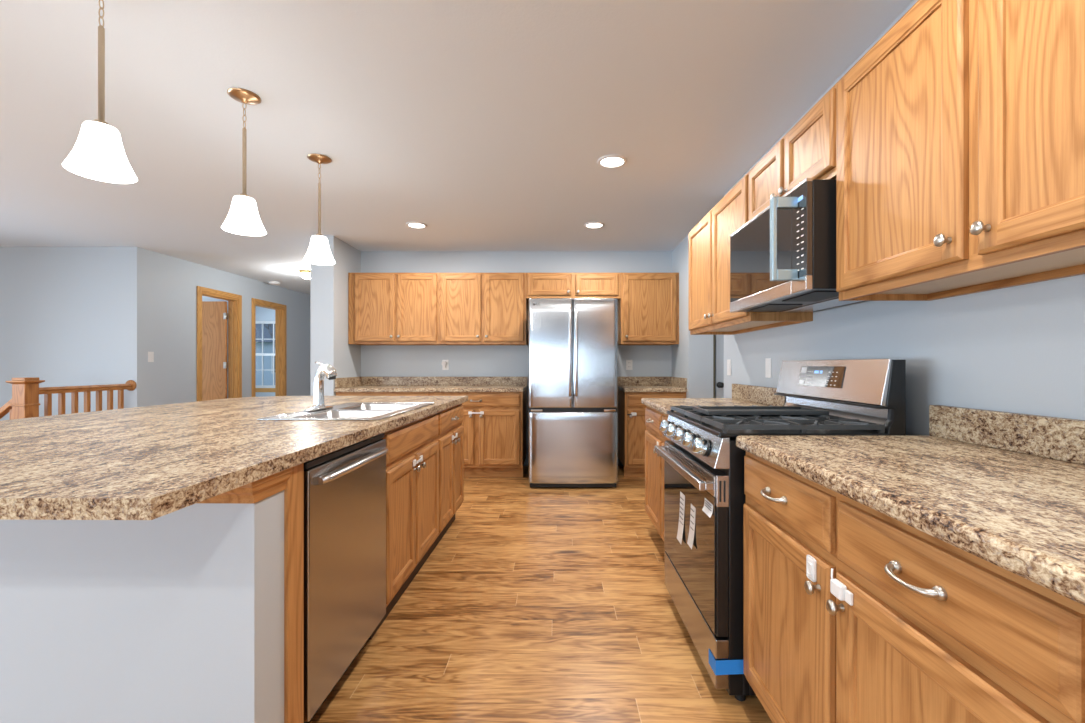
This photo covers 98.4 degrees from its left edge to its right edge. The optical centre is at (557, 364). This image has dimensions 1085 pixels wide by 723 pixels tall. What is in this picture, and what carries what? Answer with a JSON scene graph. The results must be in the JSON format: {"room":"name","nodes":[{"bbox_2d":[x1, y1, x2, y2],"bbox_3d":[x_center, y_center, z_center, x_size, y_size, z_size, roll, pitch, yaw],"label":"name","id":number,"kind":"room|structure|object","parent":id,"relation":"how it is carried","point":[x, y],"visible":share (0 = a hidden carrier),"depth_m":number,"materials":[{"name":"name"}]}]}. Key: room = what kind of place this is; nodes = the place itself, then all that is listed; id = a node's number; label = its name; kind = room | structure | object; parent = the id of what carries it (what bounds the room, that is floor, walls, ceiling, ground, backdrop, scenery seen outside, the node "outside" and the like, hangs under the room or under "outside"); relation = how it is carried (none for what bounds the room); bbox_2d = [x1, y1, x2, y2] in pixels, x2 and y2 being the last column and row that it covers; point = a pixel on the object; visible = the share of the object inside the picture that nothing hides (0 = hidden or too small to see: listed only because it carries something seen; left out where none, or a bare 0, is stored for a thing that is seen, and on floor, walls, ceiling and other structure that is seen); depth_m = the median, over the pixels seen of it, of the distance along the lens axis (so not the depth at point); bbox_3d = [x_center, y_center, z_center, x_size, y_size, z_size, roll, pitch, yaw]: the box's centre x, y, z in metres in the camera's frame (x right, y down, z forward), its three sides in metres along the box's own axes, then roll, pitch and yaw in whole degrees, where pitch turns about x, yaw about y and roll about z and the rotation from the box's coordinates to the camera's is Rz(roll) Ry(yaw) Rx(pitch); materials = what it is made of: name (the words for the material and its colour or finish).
{"room":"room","nodes":[
{"label":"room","id":0,"kind":"room"},
{"bbox_2d":[0,247,125,420],"bbox_3d":[-6.160,0.927,5.180,2.880,4.442,0.120,0,0,0],"label":"wall","id":1,"kind":"structure","parent":0,"point":[63,309],"depth_m":5.12,"materials":[{"name":"grey paint"}]},
{"bbox_2d":[202,296,227,397],"bbox_3d":[-6.160,-0.073,6.910,2.880,2.442,0.100,0,0,0],"label":"wall","id":2,"kind":"structure","parent":0,"point":[204,298],"depth_m":6.86,"materials":[{"name":"grey paint"}]},
{"bbox_2d":[126,247,309,407],"bbox_3d":[-4.660,-0.073,7.500,0.120,2.442,4.760,0,0,0],"label":"wall","id":3,"kind":"structure","parent":0,"point":[161,289],"depth_m":5.65,"materials":[{"name":"grey paint"}]},
{"bbox_2d":[148,352,153,361],"bbox_3d":[-4.596,-0.092,5.290,0.008,0.116,0.072,0,0,0],"label":"wall switch","id":4,"kind":"object","parent":3,"relation":"attached to","point":[150,354],"visible":1,"depth_m":5.29,"materials":[{"name":"white plastic"}]},
{"bbox_2d":[202,301,227,400],"bbox_3d":[-5.066,0.116,6.684,0.692,2.045,0.043,0,0,0],"label":"door","id":5,"kind":"structure","parent":3,"relation":"in","point":[214,313],"depth_m":6.67,"materials":[{"name":"brown wood"}]},
{"bbox_2d":[197,286,241,400],"bbox_3d":[-4.652,0.069,6.380,0.139,2.158,0.836,0,0,0],"label":"trim","id":6,"kind":"structure","parent":3,"relation":"attached to","point":[234,300],"depth_m":6.70,"materials":[{"name":"brown wood"}]},
{"bbox_2d":[252,298,286,396],"bbox_3d":[-4.652,0.069,7.475,0.139,2.158,0.886,0,0,0],"label":"trim","id":7,"kind":"structure","parent":3,"relation":"attached to","point":[280,309],"depth_m":7.83,"materials":[{"name":"brown wood"}]},
{"bbox_2d":[256,306,274,396],"bbox_3d":[-2.260,-0.073,9.940,10.920,2.442,0.120,0,0,0],"label":"wall","id":8,"kind":"structure","parent":0,"point":[262,314],"depth_m":9.88,"materials":[{"name":"grey paint"}]},
{"bbox_2d":[256,321,274,391],"bbox_3d":[-6.025,-0.179,9.910,1.170,1.505,0.120,0,0,0],"label":"window","id":9,"kind":"structure","parent":8,"relation":"in","point":[259,388],"depth_m":9.92,"materials":[{"name":"white paint"}]},
{"bbox_2d":[310,236,360,395],"bbox_3d":[-2.355,-0.073,5.005,0.230,2.442,0.650,0,0,0],"label":"wall","id":10,"kind":"structure","parent":0,"point":[329,344],"depth_m":4.68,"materials":[{"name":"grey paint"}]},
{"bbox_2d":[0,0,913,294],"bbox_3d":[-2.260,-1.354,3.140,10.920,0.120,13.720,0,0,0],"label":"ceiling","id":11,"kind":"structure","parent":0,"point":[487,125],"depth_m":2.40,"materials":[{"name":"white paint"}]},
{"bbox_2d":[62,0,137,183],"bbox_3d":[-1.535,-0.969,1.575,0.182,0.650,0.182,0,0,0],"label":"pendant lamp","id":12,"kind":"object","parent":11,"relation":"hanging from","point":[98,153],"visible":1,"depth_m":1.56,"materials":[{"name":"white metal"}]},
{"bbox_2d":[221,87,266,235],"bbox_3d":[-1.505,-0.969,2.250,0.182,0.650,0.182,0,0,0],"label":"pendant lamp","id":13,"kind":"object","parent":11,"relation":"hanging from","point":[243,218],"visible":1,"depth_m":2.23,"materials":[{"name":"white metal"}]},
{"bbox_2d":[268,281,279,284],"bbox_3d":[-4.420,-1.273,7.300,0.170,0.042,0.170,0,0,0],"label":"smoke detector","id":14,"kind":"object","parent":11,"relation":"attached to","point":[269,282],"visible":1,"depth_m":7.24,"materials":[{"name":"white plastic"}]},
{"bbox_2d":[299,270,309,278],"bbox_3d":[-3.450,-1.239,6.450,0.200,0.110,0.200,0,0,0],"label":"flush ceiling light","id":15,"kind":"object","parent":11,"relation":"attached to","point":[305,274],"visible":0.69,"depth_m":6.38,"materials":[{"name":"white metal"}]},
{"bbox_2d":[303,153,334,264],"bbox_3d":[-1.490,-0.969,2.930,0.182,0.650,0.182,0,0,0],"label":"pendant lamp","id":16,"kind":"object","parent":11,"relation":"hanging from","point":[319,253],"visible":1,"depth_m":2.90,"materials":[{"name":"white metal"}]},
{"bbox_2d":[406,222,426,227],"bbox_3d":[-1.300,-1.289,4.320,0.188,0.010,0.188,0,0,0],"label":"recessed light","id":17,"kind":"object","parent":11,"relation":"in","point":[409,224],"visible":1,"depth_m":4.31,"materials":[{"name":"white paint"}]},
{"bbox_2d":[584,222,604,227],"bbox_3d":[0.340,-1.289,4.320,0.188,0.010,0.188,0,0,0],"label":"recessed light","id":18,"kind":"object","parent":11,"relation":"in","point":[589,224],"visible":1,"depth_m":4.31,"materials":[{"name":"white paint"}]},
{"bbox_2d":[597,155,626,167],"bbox_3d":[0.347,-1.289,2.970,0.188,0.010,0.188,0,0,0],"label":"recessed light","id":19,"kind":"object","parent":11,"relation":"in","point":[608,161],"visible":1,"depth_m":2.96,"materials":[{"name":"white paint"}]},
{"bbox_2d":[361,251,671,465],"bbox_3d":[-0.525,-0.073,5.390,3.890,2.442,0.120,0,0,0],"label":"wall","id":20,"kind":"structure","parent":0,"point":[376,360],"depth_m":5.33,"materials":[{"name":"grey paint"}]},
{"bbox_2d":[348,273,441,344],"bbox_3d":[-1.752,-0.606,5.140,0.966,0.763,0.378,0,0,0],"label":"upper cabinet","id":21,"kind":"object","parent":20,"relation":"attached to","point":[384,308],"visible":0.99,"depth_m":4.99,"materials":[{"name":"brown wood"}]},
{"bbox_2d":[362,377,526,385],"bbox_3d":[-1.292,0.183,5.319,1.893,0.102,0.020,0,0,0],"label":"backsplash","id":22,"kind":"structure","parent":20,"relation":"attached to","point":[366,381],"depth_m":5.31,"materials":[{"name":"stone"}]},
{"bbox_2d":[442,360,448,369],"bbox_3d":[-1.275,-0.002,5.326,0.072,0.116,0.008,0,0,0],"label":"wall outlet","id":23,"kind":"object","parent":20,"relation":"attached to","point":[447,361],"visible":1,"depth_m":5.33,"materials":[{"name":"white plastic"}]},
{"bbox_2d":[441,361,446,367],"bbox_3d":[-1.285,-0.005,5.306,0.062,0.083,0.030,0,0,0],"label":"night light","id":24,"kind":"object","parent":23,"relation":"attached to","point":[444,363],"visible":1,"depth_m":5.29,"materials":[{"name":"white plastic"}]},
{"bbox_2d":[439,273,527,344],"bbox_3d":[-0.802,-0.606,5.140,0.928,0.763,0.378,0,0,0],"label":"upper cabinet","id":25,"kind":"object","parent":20,"relation":"attached to","point":[475,308],"visible":0.99,"depth_m":4.99,"materials":[{"name":"brown wood"}]},
{"bbox_2d":[526,273,620,301],"bbox_3d":[0.170,-0.851,5.140,1.012,0.273,0.378,0,0,0],"label":"upper cabinet","id":26,"kind":"object","parent":20,"relation":"attached to","point":[538,285],"visible":0.97,"depth_m":4.99,"materials":[{"name":"brown wood"}]},
{"bbox_2d":[626,360,631,369],"bbox_3d":[0.817,-0.002,5.326,0.072,0.116,0.008,0,0,0],"label":"wall outlet","id":27,"kind":"object","parent":20,"relation":"attached to","point":[628,362],"visible":1,"depth_m":5.33,"materials":[{"name":"white plastic"}]},
{"bbox_2d":[618,377,669,385],"bbox_3d":[0.986,0.183,5.319,0.627,0.102,0.020,0,0,0],"label":"backsplash","id":28,"kind":"structure","parent":20,"relation":"attached to","point":[622,381],"depth_m":5.31,"materials":[{"name":"stone"}]},
{"bbox_2d":[618,273,678,344],"bbox_3d":[0.988,-0.606,5.140,0.621,0.763,0.378,0,0,0],"label":"upper cabinet","id":29,"kind":"object","parent":20,"relation":"attached to","point":[648,304],"visible":0.99,"depth_m":4.99,"materials":[{"name":"brown wood"}]},
{"bbox_2d":[310,466,772,722],"bbox_3d":[-2.260,1.208,3.140,10.920,0.120,13.720,0,0,0],"label":"floor","id":30,"kind":"structure","parent":0,"point":[535,604],"depth_m":2.02,"materials":[{"name":"brown wood"}]},
{"bbox_2d":[5,377,44,418],"bbox_3d":[-4.665,0.629,4.105,0.164,1.038,0.164,0,0,0],"label":"newel post","id":31,"kind":"object","parent":30,"relation":"on","point":[25,390],"visible":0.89,"depth_m":4.05,"materials":[{"name":"brown wood"}]},
{"bbox_2d":[0,399,11,419],"bbox_3d":[-5.572,0.988,4.105,1.700,1.443,0.060,0,0,0],"label":"stair handrail","id":32,"kind":"object","parent":31,"relation":"attached to","point":[6,408],"visible":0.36,"depth_m":4.08,"materials":[{"name":"brown wood"}]},
{"bbox_2d":[39,380,136,415],"bbox_3d":[-4.665,0.655,4.645,0.120,0.985,0.950,0,0,0],"label":"guard railing","id":33,"kind":"object","parent":30,"relation":"on","point":[130,385],"visible":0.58,"depth_m":4.62,"materials":[{"name":"brown wood"}]},
{"bbox_2d":[0,463,303,722],"bbox_3d":[-1.373,0.710,2.301,1.342,0.876,2.394,0,0,1],"label":"kitchen island","id":34,"kind":"object","parent":30,"relation":"on","point":[194,613],"visible":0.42,"depth_m":1.14,"materials":[{"name":"grey paint"}]},
{"bbox_2d":[0,396,467,519],"bbox_3d":[-1.519,0.253,2.200,1.648,0.038,2.740,0,0,1],"label":"island countertop","id":35,"kind":"structure","parent":34,"relation":"on","point":[146,462],"depth_m":1.28,"materials":[{"name":"stone"}]},
{"bbox_2d":[303,361,336,411],"bbox_3d":[-1.188,0.105,2.391,0.123,0.248,0.250,0,0,1],"label":"kitchen faucet","id":36,"kind":"object","parent":35,"relation":"on","point":[323,370],"visible":1,"depth_m":2.37,"materials":[{"name":"silver metal"}]},
{"bbox_2d":[257,402,434,420],"bbox_3d":[-1.003,0.316,2.396,0.514,0.180,0.856,0,0,1],"label":"sink","id":37,"kind":"object","parent":35,"relation":"in","point":[352,411],"visible":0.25,"depth_m":2.38,"materials":[{"name":"metal"}]},
{"bbox_2d":[304,433,387,722],"bbox_3d":[-0.979,0.714,1.651,0.629,0.868,0.601,0,0,1],"label":"dishwasher","id":38,"kind":"object","parent":30,"relation":"on","point":[345,488],"visible":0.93,"depth_m":1.55,"materials":[{"name":"silver metal"}]},
{"bbox_2d":[336,392,429,395],"bbox_3d":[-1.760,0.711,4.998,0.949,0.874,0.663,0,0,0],"label":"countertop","id":39,"kind":"structure","parent":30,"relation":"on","point":[337,393],"depth_m":4.72,"materials":[{"name":"brown stone"}]},
{"bbox_2d":[334,377,526,391],"bbox_3d":[-1.292,0.202,5.010,1.893,0.140,0.639,0,0,0],"label":"countertop","id":40,"kind":"structure","parent":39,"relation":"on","point":[348,384],"depth_m":5.31,"materials":[{"name":"stone"}]},
{"bbox_2d":[368,413,438,639],"bbox_3d":[-0.990,0.711,2.377,0.630,0.874,0.836,0,0,1],"label":"base cabinet","id":41,"kind":"object","parent":30,"relation":"on","point":[412,493],"visible":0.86,"depth_m":2.28,"materials":[{"name":"brown wood"}]},
{"bbox_2d":[413,455,422,466],"bbox_3d":[-0.699,0.481,2.351,0.014,0.032,0.146,0,0,1],"label":"safety latch","id":42,"kind":"object","parent":41,"relation":"attached to","point":[415,462],"visible":1,"depth_m":2.32,"materials":[{"name":"white plastic"}]},
{"bbox_2d":[428,403,463,556],"bbox_3d":[-0.979,0.711,3.145,0.634,0.874,0.696,0,0,1],"label":"base cabinet","id":43,"kind":"object","parent":30,"relation":"on","point":[451,452],"visible":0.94,"depth_m":3.08,"materials":[{"name":"brown wood"}]},
{"bbox_2d":[430,389,526,476],"bbox_3d":[-0.818,0.711,4.998,0.931,0.874,0.663,0,0,0],"label":"base cabinet","id":44,"kind":"object","parent":30,"relation":"on","point":[495,441],"visible":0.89,"depth_m":4.71,"materials":[{"name":"brown wood"}]},
{"bbox_2d":[468,411,483,414],"bbox_3d":[-0.817,0.481,4.693,0.156,0.032,0.013,0,0,0],"label":"safety latch","id":45,"kind":"object","parent":44,"relation":"attached to","point":[469,412],"visible":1,"depth_m":4.69,"materials":[{"name":"white plastic"}]},
{"bbox_2d":[529,298,617,486],"bbox_3d":[0.145,0.266,4.683,0.826,1.765,0.854,0,0,0],"label":"refrigerator","id":46,"kind":"object","parent":30,"relation":"on","point":[573,342],"visible":1,"depth_m":4.32,"materials":[{"name":"silver metal"}]},
{"bbox_2d":[529,408,617,483],"bbox_3d":[0.145,0.746,4.352,0.826,0.700,0.084,0,0,0],"label":"freezer","id":47,"kind":"object","parent":46,"relation":"in","point":[567,445],"depth_m":4.32,"materials":[{"name":"silver metal"}]},
{"bbox_2d":[617,390,685,476],"bbox_3d":[0.989,0.711,4.998,0.620,0.874,0.663,0,0,0],"label":"base cabinet","id":48,"kind":"object","parent":30,"relation":"on","point":[631,429],"visible":0.45,"depth_m":4.71,"materials":[{"name":"brown wood"}]},
{"bbox_2d":[618,377,686,391],"bbox_3d":[0.986,0.202,5.010,0.627,0.140,0.639,0,0,0],"label":"countertop","id":49,"kind":"structure","parent":48,"relation":"on","point":[625,384],"depth_m":5.12,"materials":[{"name":"stone"}]},
{"bbox_2d":[645,406,669,540],"bbox_3d":[0.916,0.711,2.804,0.696,0.874,0.936,0,0,0],"label":"base cabinet","id":50,"kind":"object","parent":30,"relation":"on","point":[654,463],"visible":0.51,"depth_m":2.94,"materials":[{"name":"brown wood"}]},
{"bbox_2d":[641,384,784,415],"bbox_3d":[0.928,0.202,2.821,0.672,0.140,0.978,0,0,0],"label":"countertop","id":51,"kind":"structure","parent":50,"relation":"on","point":[742,395],"depth_m":2.92,"materials":[{"name":"stone"}]},
{"bbox_2d":[655,359,905,700],"bbox_3d":[0.822,0.564,1.942,0.686,1.168,0.760,0,0,0],"label":"gas range","id":52,"kind":"object","parent":30,"relation":"on","point":[705,498],"depth_m":1.66,"materials":[{"name":"silver metal"}]},
{"bbox_2d":[693,406,828,414],"bbox_3d":[0.830,0.189,1.944,0.480,0.018,0.207,0,0,0],"label":"stove grate","id":53,"kind":"object","parent":52,"relation":"on","point":[708,410],"visible":1,"depth_m":1.95,"materials":[{"name":"metal"}]},
{"bbox_2d":[667,411,888,436],"bbox_3d":[0.829,0.235,1.944,0.573,0.016,0.755,0,0,0],"label":"cooktop","id":54,"kind":"object","parent":52,"relation":"in","point":[709,429],"depth_m":1.59,"materials":[{"name":"black metal"}]},
{"bbox_2d":[743,451,1084,722],"bbox_3d":[0.916,0.711,1.030,0.696,0.874,1.035,0,0,0],"label":"base cabinet","id":55,"kind":"object","parent":30,"relation":"on","point":[934,630],"visible":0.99,"depth_m":0.87,"materials":[{"name":"brown wood"}]},
{"bbox_2d":[806,555,815,581],"bbox_3d":[0.598,0.480,1.105,0.009,0.054,0.034,0,0,0],"label":"safety latch","id":56,"kind":"object","parent":55,"relation":"attached to","point":[810,561],"visible":1,"depth_m":1.10,"materials":[{"name":"white plastic"}]},
{"bbox_2d":[830,568,852,605],"bbox_3d":[0.594,0.466,0.985,0.016,0.049,0.067,0,0,0],"label":"safety latch","id":57,"kind":"object","parent":55,"relation":"attached to","point":[838,589],"visible":1,"depth_m":0.97,"materials":[{"name":"white plastic"}]},
{"bbox_2d":[736,405,1084,605],"bbox_3d":[0.928,0.202,0.567,0.672,0.140,1.973,0,0,0],"label":"countertop","id":58,"kind":"structure","parent":55,"relation":"on","point":[1006,490],"depth_m":0.97,"materials":[{"name":"stone"}]},
{"bbox_2d":[701,335,712,397],"bbox_3d":[1.482,-0.073,4.700,0.125,2.442,0.120,0,0,0],"label":"wall","id":59,"kind":"structure","parent":0,"point":[706,340],"depth_m":4.64,"materials":[{"name":"grey paint"}]},
{"bbox_2d":[713,335,714,397],"bbox_3d":[1.554,0.098,4.700,0.017,2.100,0.120,0,0,0],"label":"trim","id":60,"kind":"structure","parent":59,"relation":"attached to","point":[713,335],"depth_m":4.64,"materials":[{"name":"white paint"}]},
{"bbox_2d":[715,335,723,397],"bbox_3d":[1.978,0.118,4.643,0.804,2.040,0.115,0,0,0],"label":"door","id":61,"kind":"structure","parent":59,"relation":"in","point":[719,339],"depth_m":4.66,"materials":[{"name":"grey paint"}]},
{"bbox_2d":[672,0,1084,435],"bbox_3d":[1.343,-0.073,0.865,0.155,2.442,8.930,0,0,0],"label":"wall","id":62,"kind":"structure","parent":0,"point":[1020,348],"depth_m":1.52,"materials":[{"name":"grey paint"}]},
{"bbox_2d":[727,360,730,374],"bbox_3d":[1.261,0.018,3.440,0.008,0.116,0.072,0,0,0],"label":"wall switch","id":63,"kind":"object","parent":62,"relation":"attached to","point":[728,361],"visible":1,"depth_m":3.43,"materials":[{"name":"white plastic"}]},
{"bbox_2d":[688,170,812,334],"bbox_3d":[1.085,-0.592,2.840,0.358,0.747,1.048,0,0,0],"label":"upper cabinet","id":64,"kind":"object","parent":62,"relation":"attached to","point":[709,313],"visible":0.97,"depth_m":2.78,"materials":[{"name":"brown wood"}]},
{"bbox_2d":[732,384,784,405],"bbox_3d":[1.248,0.183,2.821,0.032,0.102,0.978,0,0,0],"label":"backsplash","id":65,"kind":"structure","parent":62,"relation":"attached to","point":[758,394],"depth_m":2.88,"materials":[{"name":"stone"}]},
{"bbox_2d":[765,358,770,377],"bbox_3d":[1.261,0.018,2.800,0.008,0.116,0.072,0,0,0],"label":"wall switch","id":66,"kind":"object","parent":62,"relation":"attached to","point":[767,360],"visible":1,"depth_m":2.79,"materials":[{"name":"white plastic"}]},
{"bbox_2d":[748,81,838,220],"bbox_3d":[1.085,-0.808,1.953,0.358,0.313,0.722,0,0,0],"label":"upper cabinet","id":67,"kind":"object","parent":62,"relation":"attached to","point":[808,150],"visible":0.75,"depth_m":1.82,"materials":[{"name":"brown wood"}]},
{"bbox_2d":[730,178,863,312],"bbox_3d":[1.012,-0.448,1.951,0.503,0.383,0.708,0,0,0],"label":"microwave","id":68,"kind":"object","parent":67,"relation":"attached to","point":[783,259],"visible":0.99,"depth_m":1.71,"materials":[{"name":"black metal"}]},
{"bbox_2d":[836,0,1084,300],"bbox_3d":[1.085,-0.592,1.073,0.358,0.747,1.034,0,0,0],"label":"upper cabinet","id":69,"kind":"object","parent":62,"relation":"attached to","point":[960,132],"visible":1,"depth_m":1.11,"materials":[{"name":"brown wood"}]},
{"bbox_2d":[929,405,1084,464],"bbox_3d":[1.248,0.183,0.567,0.032,0.102,1.973,0,0,0],"label":"backsplash","id":70,"kind":"structure","parent":62,"relation":"attached to","point":[1063,439],"depth_m":1.26,"materials":[{"name":"stone"}]},
{"label":"outside","id":71,"kind":"structure","parent":0,"visible":0},
{"bbox_3d":[-7.500,1.498,35.200,65.000,0.100,49.600,0,0,0],"label":"ground","id":72,"kind":"structure","parent":71,"visible":0},
{"bbox_2d":[256,324,272,384],"bbox_3d":[-18.000,-1.002,32.500,9.800,4.900,5.800,0,0,0],"label":"neighbor house","id":73,"kind":"structure","parent":72,"relation":"on","point":[268,344],"depth_m":30.00,"materials":[{"name":"grey"}]},
{"bbox_2d":[265,324,272,337],"bbox_3d":[-10.822,-0.979,18.739,2.841,4.861,2.971,0,0,-16],"label":"bare tree","id":74,"kind":"object","parent":72,"relation":"on","point":[270,325],"visible":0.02,"depth_m":19.15,"materials":[{"name":"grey plant"}]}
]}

